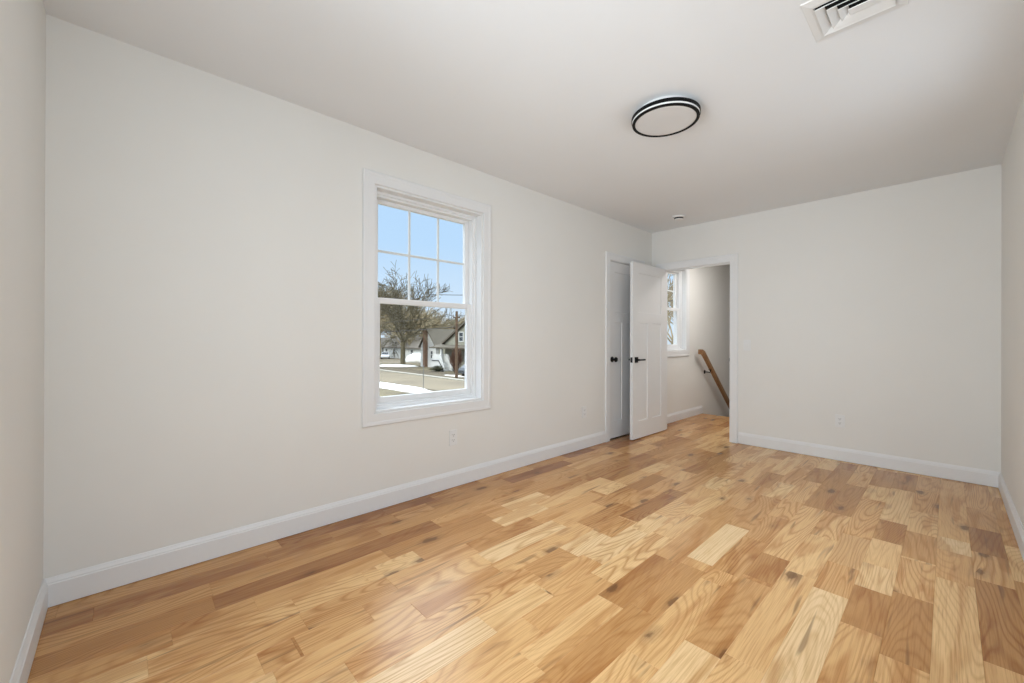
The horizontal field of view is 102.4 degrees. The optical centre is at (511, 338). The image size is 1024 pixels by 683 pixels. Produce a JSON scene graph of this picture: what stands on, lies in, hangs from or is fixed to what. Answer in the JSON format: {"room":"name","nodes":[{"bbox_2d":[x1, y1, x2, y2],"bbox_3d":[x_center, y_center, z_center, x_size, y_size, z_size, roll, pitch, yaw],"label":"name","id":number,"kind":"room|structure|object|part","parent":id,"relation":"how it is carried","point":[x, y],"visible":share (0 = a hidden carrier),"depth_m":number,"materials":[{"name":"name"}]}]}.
{"room":"empty bedroom","nodes":[
{"label":"empty bedroom","id":0,"kind":"room"},
{"bbox_2d":[0,0,45,682],"bbox_3d":[-1.012,-0.061,0.606,0.170,2.740,2.823,0,0,-43],"label":"wall","id":1,"kind":"structure","parent":0,"point":[22,22],"depth_m":1.30,"materials":[{"name":"paint"}]},
{"bbox_2d":[9,579,47,682],"bbox_3d":[-0.948,1.047,0.668,0.014,0.117,2.823,0,0,-43],"label":"baseboard","id":2,"kind":"structure","parent":1,"relation":"attached to","point":[21,671],"depth_m":1.40,"materials":[{"name":"paint"}]},
{"bbox_2d":[43,14,729,578],"bbox_3d":[1.464,1.277,5.006,9.720,5.490,0.170,0,0,-43],"label":"wall","id":3,"kind":"structure","parent":0,"point":[203,316],"depth_m":2.17,"materials":[{"name":"paint"}]},
{"bbox_2d":[45,431,605,607],"bbox_3d":[-0.086,1.054,3.415,5.040,0.117,0.014,0,0,-43],"label":"baseboard","id":4,"kind":"structure","parent":3,"relation":"attached to","point":[63,588],"depth_m":2.23,"materials":[{"name":"paint"}]},
{"bbox_2d":[362,168,490,427],"bbox_3d":[-0.615,-0.255,3.028,1.063,1.643,0.183,0,0,-43],"label":"window","id":5,"kind":"structure","parent":3,"relation":"in","point":[476,226],"depth_m":2.99,"materials":[{"name":"paint"}]},
{"bbox_3d":[-0.658,-0.597,3.074,0.811,0.714,0.030,0,0,-43],"label":"sash","id":6,"kind":"part","parent":5,"relation":"part of","materials":[{"name":"white plastic"}]},
{"bbox_3d":[-0.636,0.085,3.049,0.811,0.720,0.032,0,0,-43],"label":"sash","id":7,"kind":"part","parent":5,"relation":"part of","materials":[{"name":"white plastic"}]},
{"bbox_3d":[-0.641,-0.255,3.056,0.873,1.453,0.106,0,0,-43],"label":"frame","id":8,"kind":"part","parent":5,"relation":"part of","materials":[{"name":"white plastic"}]},
{"bbox_2d":[449,429,456,445],"bbox_3d":[-0.440,0.742,3.084,0.070,0.115,0.009,0,0,-43],"label":"wall outlet","id":9,"kind":"object","parent":3,"relation":"attached to","point":[452,433],"visible":1,"depth_m":3.08,"materials":[{"name":"white plastic"}]},
{"bbox_2d":[582,406,586,417],"bbox_3d":[0.738,0.751,4.197,0.070,0.115,0.009,0,0,-43],"label":"wall outlet","id":10,"kind":"object","parent":3,"relation":"attached to","point":[584,409],"visible":1,"depth_m":4.20,"materials":[{"name":"white plastic"}]},
{"bbox_2d":[610,261,629,438],"bbox_3d":[1.308,0.128,4.737,0.647,1.962,0.100,0,0,-43],"label":"door","id":11,"kind":"structure","parent":3,"relation":"in","point":[619,273],"depth_m":4.69,"materials":[{"name":"paint"}]},
{"bbox_3d":[1.131,0.233,4.545,0.064,0.064,0.064,0,0,-43],"label":"knob","id":12,"kind":"part","parent":11,"relation":"part of","materials":[{"name":"black metal"}]},
{"bbox_2d":[605,251,644,441],"bbox_3d":[1.267,0.090,4.781,0.821,2.062,0.145,0,0,-43],"label":"trim","id":13,"kind":"structure","parent":3,"relation":"attached to","point":[609,256],"depth_m":4.48,"materials":[{"name":"paint"}]},
{"bbox_2d":[667,269,689,356],"bbox_3d":[2.091,-0.408,5.584,1.063,1.313,0.183,0,0,-43],"label":"window","id":14,"kind":"structure","parent":3,"relation":"in","point":[681,278],"depth_m":5.86,"materials":[{"name":"paint"}]},
{"bbox_3d":[2.048,-0.667,5.631,0.811,0.550,0.030,0,0,-43],"label":"sash","id":15,"kind":"part","parent":14,"relation":"part of","materials":[{"name":"white plastic"}]},
{"bbox_3d":[2.070,-0.151,5.605,0.811,0.556,0.032,0,0,-43],"label":"sash","id":16,"kind":"part","parent":14,"relation":"part of","materials":[{"name":"white plastic"}]},
{"bbox_3d":[2.064,-0.408,5.612,0.873,1.123,0.106,0,0,-43],"label":"frame","id":17,"kind":"part","parent":14,"relation":"part of","materials":[{"name":"white plastic"}]},
{"bbox_2d":[667,405,702,423],"bbox_3d":[2.347,1.064,5.714,1.425,0.117,0.014,0,0,-43],"label":"baseboard","id":18,"kind":"structure","parent":3,"relation":"attached to","point":[683,414],"depth_m":5.77,"materials":[{"name":"paint"}]},
{"bbox_2d":[698,349,728,407],"bbox_3d":[3.669,1.280,6.898,2.715,2.234,0.110,0,0,-43],"label":"stair handrail","id":19,"kind":"object","parent":3,"relation":"attached to","point":[702,352],"visible":0.54,"depth_m":6.27,"materials":[{"name":"brown wood"}]},
{"bbox_2d":[27,413,1023,682],"bbox_3d":[1.346,1.199,2.946,6.680,0.160,2.983,0,0,-43],"label":"floor","id":20,"kind":"structure","parent":0,"point":[683,552],"depth_m":1.83,"materials":[{"name":"brown wood"}]},
{"bbox_2d":[43,0,1023,232],"bbox_3d":[0.886,-1.383,2.397,5.040,0.120,2.823,0,0,-43],"label":"ceiling","id":21,"kind":"structure","parent":0,"point":[541,96],"depth_m":2.10,"materials":[{"name":"paint"}]},
{"bbox_2d":[631,95,700,136],"bbox_3d":[0.889,-1.289,2.389,0.376,0.068,0.376,0,0,-43],"label":"ceiling light","id":22,"kind":"object","parent":21,"relation":"attached to","point":[668,115],"visible":1,"depth_m":2.33,"materials":[{"name":"white plastic"}]},
{"bbox_2d":[635,106,696,135],"bbox_3d":[0.889,-1.265,2.389,0.334,0.017,0.334,0,0,-43],"label":"diffuser","id":23,"kind":"object","parent":22,"relation":"attached to","point":[651,120],"depth_m":2.36,"materials":[{"name":"white plastic"}]},
{"bbox_2d":[672,215,684,220],"bbox_3d":[1.803,-1.298,4.455,0.134,0.038,0.134,0,0,-43],"label":"smoke detector","id":24,"kind":"object","parent":21,"relation":"attached to","point":[676,217],"visible":1,"depth_m":4.42,"materials":[{"name":"white plastic"}]},
{"bbox_2d":[800,0,908,42],"bbox_3d":[1.354,-1.313,1.629,0.298,0.019,0.298,0,0,-43],"label":"ceiling vent","id":25,"kind":"object","parent":21,"relation":"in","point":[826,19],"visible":1,"depth_m":1.66,"materials":[{"name":"white plastic"}]},
{"bbox_3d":[1.395,-1.305,1.601,0.042,0.003,0.135,0,0,-43],"label":"plate","id":26,"kind":"part","parent":25,"relation":"part of","materials":[{"name":"white plastic"}]},
{"bbox_2d":[652,164,1001,471],"bbox_3d":[2.807,-0.045,4.111,0.115,2.740,2.973,0,0,-43],"label":"wall","id":27,"kind":"structure","parent":0,"point":[879,309],"depth_m":3.61,"materials":[{"name":"paint"}]},
{"bbox_2d":[629,262,665,439],"bbox_3d":[1.581,0.136,4.768,0.771,1.951,0.139,0,0,-43],"label":"door","id":28,"kind":"structure","parent":27,"relation":"in","point":[647,283],"depth_m":4.72,"materials":[{"name":"paint"}]},
{"bbox_3d":[1.418,0.236,4.554,0.149,0.062,0.052,0,0,-43],"label":"handle","id":29,"kind":"part","parent":28,"relation":"part of","materials":[{"name":"black metal"}]},
{"bbox_2d":[656,253,737,442],"bbox_3d":[2.151,0.105,4.804,0.145,2.039,0.933,0,0,-43],"label":"trim","id":30,"kind":"structure","parent":27,"relation":"attached to","point":[732,259],"depth_m":4.46,"materials":[{"name":"paint"}]},
{"bbox_2d":[835,414,844,427],"bbox_3d":[3.019,0.761,3.792,0.009,0.115,0.070,0,0,-43],"label":"wall outlet","id":31,"kind":"object","parent":27,"relation":"attached to","point":[839,419],"visible":1,"depth_m":3.79,"materials":[{"name":"white plastic"}]},
{"bbox_2d":[738,432,999,487],"bbox_3d":[2.705,1.063,4.120,0.014,0.117,2.823,0,0,-43],"label":"baseboard","id":32,"kind":"structure","parent":27,"relation":"attached to","point":[934,469],"depth_m":3.59,"materials":[{"name":"paint"}]},
{"bbox_2d":[1001,92,1023,527],"bbox_3d":[1.908,-0.051,1.306,5.275,2.740,0.170,0,0,-43],"label":"wall","id":33,"kind":"structure","parent":0,"point":[1012,223],"depth_m":2.52,"materials":[{"name":"paint"}]},
{"bbox_2d":[998,472,1023,560],"bbox_3d":[1.843,1.057,1.373,5.040,0.117,0.014,0,0,-43],"label":"baseboard","id":34,"kind":"structure","parent":33,"relation":"attached to","point":[1015,521],"depth_m":2.44,"materials":[{"name":"paint"}]},
{"label":"outside","id":35,"kind":"structure","parent":0,"visible":0},
{"bbox_2d":[380,362,460,396],"bbox_3d":[-31.695,4.904,149.665,320.000,0.400,264.000,0,0,-43],"label":"ground","id":36,"kind":"structure","parent":35,"point":[383,392],"depth_m":43.25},
{"bbox_2d":[381,338,390,353],"bbox_3d":[-37.736,2.234,110.934,10.800,4.900,12.800,0,0,-43],"label":"house","id":37,"kind":"structure","parent":36,"relation":"on","point":[382,339],"depth_m":109.78,"materials":[{"name":"white"}]},
{"bbox_2d":[378,283,400,357],"bbox_3d":[-31.693,-4.249,94.180,12.670,18.215,12.402,0,0,29],"label":"tree","id":38,"kind":"object","parent":36,"relation":"on","point":[378,283],"visible":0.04,"depth_m":95.03,"materials":[{"name":"brown plant"}]},
{"bbox_2d":[380,364,417,366],"bbox_3d":[-20.264,4.507,69.377,10.544,0.359,4.224,0,0,6],"label":"snow patch","id":39,"kind":"object","parent":36,"relation":"on","point":[383,365],"visible":0.84,"depth_m":68.14,"materials":[{"name":"white snow"}]},
{"bbox_2d":[381,336,422,358],"bbox_3d":[-20.859,2.118,94.893,8.300,5.200,23.300,0,0,-43],"label":"house","id":40,"kind":"structure","parent":36,"relation":"on","point":[413,347],"depth_m":94.64,"materials":[{"name":"white"}]},
{"bbox_2d":[381,312,428,344],"bbox_3d":[-25.199,-1.056,93.768,16.836,11.840,15.742,0,0,37],"label":"tree","id":41,"kind":"object","parent":36,"relation":"on","point":[392,333],"visible":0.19,"depth_m":92.85,"materials":[{"name":"brown plant"}]},
{"bbox_2d":[380,382,432,392],"bbox_3d":[-11.777,4.514,39.733,20.728,0.323,2.788,0,0,43],"label":"snow bank","id":42,"kind":"object","parent":36,"relation":"on","point":[404,388],"visible":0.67,"depth_m":37.38,"materials":[{"name":"white snow"}]},
{"bbox_2d":[380,293,436,344],"bbox_3d":[-24.547,-3.069,94.273,13.805,15.844,14.906,0,0,18],"label":"tree","id":43,"kind":"object","parent":36,"relation":"on","point":[408,342],"visible":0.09,"depth_m":92.66,"materials":[{"name":"plant"}]},
{"bbox_2d":[406,353,420,362],"bbox_3d":[-18.866,3.758,81.659,6.062,1.898,3.663,0,0,9],"label":"snow pile","id":44,"kind":"object","parent":36,"relation":"on","point":[414,357],"visible":0.73,"depth_m":80.51,"materials":[{"name":"white snow"}]},
{"bbox_2d":[378,260,464,364],"bbox_3d":[-17.879,-4.750,71.918,17.882,19.194,20.806,0,0,23],"label":"oak tree","id":45,"kind":"object","parent":36,"relation":"on","point":[397,311],"visible":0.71,"depth_m":69.55,"materials":[{"name":"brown plant"}]},
{"bbox_2d":[380,366,464,378],"bbox_3d":[-14.431,4.616,58.666,4.700,0.050,32.000,0,0,-43],"label":"verge","id":46,"kind":"structure","parent":36,"relation":"on","point":[426,372],"depth_m":55.66,"materials":[{"name":"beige plant"}]},
{"bbox_2d":[380,369,464,380],"bbox_3d":[-57.601,4.547,100.423,0.700,0.220,300.000,0,0,-43],"label":"kerb","id":47,"kind":"object","parent":36,"relation":"on","point":[380,369],"depth_m":50.29,"materials":[{"name":"concrete"}]},
{"bbox_2d":[419,307,446,328],"bbox_3d":[-18.467,-1.361,99.098,8.620,12.391,8.437,0,0,32],"label":"tree","id":48,"kind":"object","parent":36,"relation":"on","point":[439,321],"visible":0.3,"depth_m":98.45,"materials":[{"name":"brown plant"}]},
{"bbox_2d":[429,365,445,370],"bbox_3d":[-10.515,4.198,57.765,2.496,1.058,2.490,0,0,-3],"label":"hedge","id":49,"kind":"object","parent":36,"relation":"on","point":[435,368],"visible":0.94,"depth_m":57.31,"materials":[{"name":"green plant"}]},
{"bbox_2d":[418,321,464,371],"bbox_3d":[-5.554,0.951,63.848,14.500,7.550,21.050,0,0,-43],"label":"cottage","id":50,"kind":"structure","parent":36,"relation":"on","point":[434,352],"depth_m":61.53,"materials":[{"name":"white"}]},
{"bbox_3d":[-7.264,-0.235,59.032,0.050,1.200,0.900,0,0,-43],"label":"pane","id":51,"kind":"part","parent":50,"relation":"part of","materials":[{"name":"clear glass"}]},
{"bbox_2d":[437,318,459,328],"bbox_3d":[-15.239,-0.397,99.178,7.105,10.435,7.259,0,0,15],"label":"tree","id":52,"kind":"object","parent":36,"relation":"on","point":[443,318],"visible":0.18,"depth_m":99.08,"materials":[{"name":"brown plant"}]},
{"bbox_2d":[447,347,462,370],"bbox_3d":[-7.699,2.650,55.700,2.456,4.149,2.255,0,0,28],"label":"bare shrub","id":53,"kind":"object","parent":36,"relation":"on","point":[452,361],"visible":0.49,"depth_m":55.32,"materials":[{"name":"brown plant"}]},
{"bbox_2d":[453,311,459,377],"bbox_3d":[-6.418,0.853,47.727,1.000,8.000,0.367,0,0,-43],"label":"utility pole","id":54,"kind":"object","parent":36,"relation":"on","point":[456,317],"visible":0.96,"depth_m":47.60,"materials":[{"name":"brown wood"}]},
{"bbox_2d":[389,327,452,331],"bbox_3d":[-34.464,-1.503,78.627,1.722,1.264,83.453,0,0,-43],"label":"power cable","id":55,"kind":"object","parent":54,"relation":"attached to","point":[445,327],"visible":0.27,"depth_m":53.59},
{"bbox_2d":[458,364,464,374],"bbox_3d":[-4.476,3.902,51.836,1.820,1.514,4.475,0,0,45],"label":"car","id":56,"kind":"object","parent":36,"relation":"on","point":[461,370],"visible":0.21,"depth_m":50.54,"materials":[{"name":"paint"}]},
{"bbox_2d":[667,274,672,343],"bbox_3d":[25.522,-4.169,64.933,16.795,18.351,13.941,0,0,26],"label":"tree","id":57,"kind":"object","parent":36,"relation":"on","point":[669,295],"visible":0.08,"depth_m":66.88,"materials":[{"name":"brown plant"}]},
{"bbox_2d":[667,284,672,323],"bbox_3d":[39.667,-4.146,96.509,12.854,18.479,12.582,0,0,5],"label":"tree","id":58,"kind":"object","parent":36,"relation":"on","point":[669,284],"visible":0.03,"depth_m":95.39,"materials":[{"name":"brown plant"}]},
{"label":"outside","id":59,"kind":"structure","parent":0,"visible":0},
{"bbox_2d":[380,371,464,390],"bbox_3d":[-60.181,4.586,97.985,6.400,0.120,300.000,0,0,-43],"label":"road","id":60,"kind":"structure","parent":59,"point":[432,383],"depth_m":44.17,"materials":[{"name":"beige asphalt"}]},
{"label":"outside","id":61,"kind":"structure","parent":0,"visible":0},
{"bbox_2d":[380,357,409,362],"bbox_3d":[-34.331,4.633,112.779,38.500,0.030,74.000,0,0,-43],"label":"street","id":62,"kind":"structure","parent":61,"point":[384,359],"depth_m":86.11,"materials":[{"name":"beige asphalt"}]},
{"bbox_2d":[381,352,389,358],"bbox_3d":[-29.015,3.849,94.420,1.820,1.514,4.475,0,0,-15],"label":"car","id":63,"kind":"object","parent":62,"relation":"on","point":[384,354],"visible":0.98,"depth_m":93.28,"materials":[{"name":"white paint"}]}
]}

